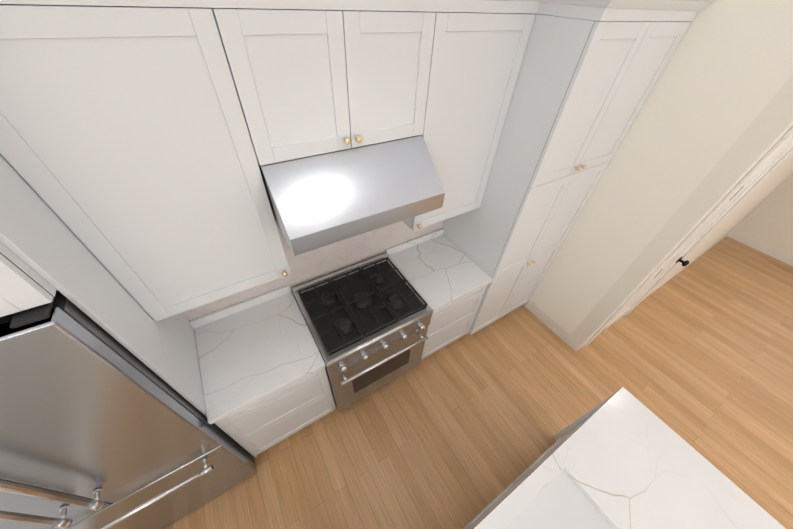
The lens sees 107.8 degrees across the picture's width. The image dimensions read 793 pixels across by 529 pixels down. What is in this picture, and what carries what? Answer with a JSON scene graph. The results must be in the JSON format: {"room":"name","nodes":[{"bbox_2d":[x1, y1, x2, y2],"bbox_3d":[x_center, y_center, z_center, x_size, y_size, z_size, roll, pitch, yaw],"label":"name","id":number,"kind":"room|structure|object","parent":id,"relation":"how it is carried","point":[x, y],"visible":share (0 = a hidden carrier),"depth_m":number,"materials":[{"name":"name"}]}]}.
{"room":"kitchen","nodes":[
{"label":"kitchen","id":0,"kind":"room"},
{"bbox_2d":[189,228,443,327],"bbox_3d":[-0.415,0.037,2.135,1.934,0.062,0.020,-22,50,-24],"label":"backsplash","id":1,"kind":"structure","parent":0,"relation":"attached to","point":[271,295],"depth_m":1.90,"materials":[{"name":"white stone"}]},
{"bbox_2d":[164,236,792,528],"bbox_3d":[2.809,2.157,1.566,7.710,0.100,6.920,-22,50,-24],"label":"floor","id":2,"kind":"structure","parent":0,"point":[465,429],"depth_m":2.38,"materials":[{"name":"brown wood"}]},
{"bbox_2d":[0,290,256,528],"bbox_3d":[-1.441,0.765,1.341,0.908,1.818,0.726,-22,50,-24],"label":"fridge","id":3,"kind":"object","parent":2,"relation":"on","point":[101,428],"visible":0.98,"depth_m":1.03,"materials":[{"name":"grey metal"}]},
{"bbox_2d":[0,154,257,457],"bbox_3d":[-1.466,0.529,1.175,0.958,2.385,0.656,-22,50,-24],"label":"surround","id":4,"kind":"object","parent":2,"relation":"on","point":[46,253],"visible":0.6,"depth_m":0.86,"materials":[{"name":"white paint"}]},
{"bbox_2d":[196,313,335,455],"bbox_3d":[-0.853,0.795,2.037,0.598,0.861,0.602,-22,50,-24],"label":"base cabinet","id":5,"kind":"object","parent":2,"relation":"on","point":[257,428],"depth_m":1.79,"materials":[{"name":"white paint"}]},
{"bbox_2d":[194,292,324,423],"bbox_3d":[-0.824,0.483,1.717,0.599,0.032,0.630,-22,50,-24],"label":"countertop","id":6,"kind":"structure","parent":5,"relation":"on","point":[248,356],"depth_m":1.66,"materials":[{"name":"white stone"}]},
{"bbox_2d":[292,253,433,410],"bbox_3d":[-0.241,0.570,2.245,0.753,0.948,0.676,-22,50,-24],"label":"range","id":7,"kind":"object","parent":2,"relation":"on","point":[368,322],"visible":1,"depth_m":1.93,"materials":[{"name":"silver metal"}]},
{"bbox_2d":[404,276,487,359],"bbox_3d":[0.293,0.338,2.581,0.573,0.861,0.602,-22,50,-24],"label":"base cabinet","id":8,"kind":"object","parent":2,"relation":"on","point":[452,322],"depth_m":2.36,"materials":[{"name":"white paint"}]},
{"bbox_2d":[388,236,492,311],"bbox_3d":[0.321,0.027,2.261,0.574,0.032,0.630,-22,50,-24],"label":"countertop","id":9,"kind":"structure","parent":8,"relation":"on","point":[438,270],"depth_m":2.21,"materials":[{"name":"white stone"}]},
{"bbox_2d":[443,13,690,334],"bbox_3d":[0.944,-0.428,2.318,0.835,2.385,0.662,-22,50,-24],"label":"pantry","id":10,"kind":"object","parent":2,"relation":"on","point":[583,88],"visible":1,"depth_m":1.64,"materials":[{"name":"white paint"}]},
{"bbox_2d":[463,387,785,528],"bbox_3d":[0.596,1.612,1.268,2.060,0.893,0.844,-22,50,-24],"label":"kitchen island","id":11,"kind":"object","parent":2,"relation":"on","point":[622,458],"visible":1,"depth_m":1.30,"materials":[{"name":"stone"}]},
{"bbox_2d":[526,0,792,334],"bbox_3d":[1.476,-0.543,2.292,0.120,2.634,1.123,-22,50,-24],"label":"wall","id":12,"kind":"structure","parent":0,"point":[726,74],"depth_m":1.68,"materials":[{"name":"paint"}]},
{"bbox_2d":[571,75,792,345],"bbox_3d":[3.333,-0.773,2.650,3.722,2.634,0.120,-22,50,-24],"label":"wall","id":13,"kind":"structure","parent":0,"point":[765,131],"depth_m":1.82,"materials":[{"name":"paint"}]},
{"bbox_2d":[528,229,733,350],"bbox_3d":[3.155,-0.013,3.659,3.723,0.125,0.578,-22,50,-24],"label":"baseboard","id":14,"kind":"structure","parent":13,"relation":"attached to","point":[573,343],"depth_m":2.93,"materials":[{"name":"white paint"}]},
{"bbox_2d":[584,126,792,346],"bbox_3d":[2.217,-0.102,2.288,0.841,2.075,0.194,-22,50,-24],"label":"door frame","id":15,"kind":"structure","parent":13,"relation":"attached to","point":[773,158],"depth_m":2.06,"materials":[{"name":"white paint"}]},
{"bbox_2d":[734,174,792,254],"bbox_3d":[6.392,0.237,1.813,0.120,2.634,5.557,-22,50,-24],"label":"wall","id":16,"kind":"structure","parent":0,"point":[769,220],"depth_m":3.85,"materials":[{"name":"paint"}]},
{"bbox_3d":[-0.494,-0.268,1.880,3.988,2.634,0.120,-22,50,-24],"label":"wall","id":17,"kind":"structure","parent":0,"visible":0},
{"bbox_2d":[0,0,290,320],"bbox_3d":[-0.858,-0.355,1.084,0.597,1.126,0.324,-22,50,-24],"label":"upper cabinet","id":18,"kind":"object","parent":17,"relation":"attached to","point":[140,140],"depth_m":0.87,"materials":[{"name":"white paint"}]},
{"bbox_2d":[182,220,444,320],"bbox_3d":[-0.441,-0.303,1.785,2.045,1.075,0.003,-22,50,-24],"label":"backsplash","id":19,"kind":"structure","parent":17,"relation":"attached to","point":[308,266],"depth_m":2.03,"materials":[{"name":"white tile"}]},
{"bbox_2d":[216,0,443,164],"bbox_3d":[-0.266,-0.796,1.154,0.763,0.538,0.324,-22,50,-24],"label":"upper cabinet","id":20,"kind":"object","parent":17,"relation":"attached to","point":[317,77],"depth_m":1.04,"materials":[{"name":"white paint"}]},
{"bbox_2d":[258,135,444,255],"bbox_3d":[-0.226,-0.425,1.381,0.755,0.292,0.549,-22,50,-24],"label":"range hood","id":21,"kind":"object","parent":20,"relation":"attached to","point":[320,200],"visible":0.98,"depth_m":1.23,"materials":[{"name":"silver metal"}]},
{"bbox_2d":[403,0,543,230],"bbox_3d":[0.289,-0.811,1.629,0.573,1.126,0.324,-22,50,-24],"label":"upper cabinet","id":22,"kind":"object","parent":17,"relation":"attached to","point":[480,54],"depth_m":1.41,"materials":[{"name":"white paint"}]},
{"bbox_3d":[4.656,3.253,-1.403,7.710,2.634,0.120,-22,50,-24],"label":"wall","id":23,"kind":"structure","parent":0,"visible":0},
{"bbox_2d":[727,230,792,265],"bbox_3d":[6.318,1.185,2.634,0.017,0.125,5.422,-22,50,-24],"label":"baseboard","id":24,"kind":"structure","parent":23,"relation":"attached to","point":[767,249],"depth_m":4.01,"materials":[{"name":"white paint"}]}
]}

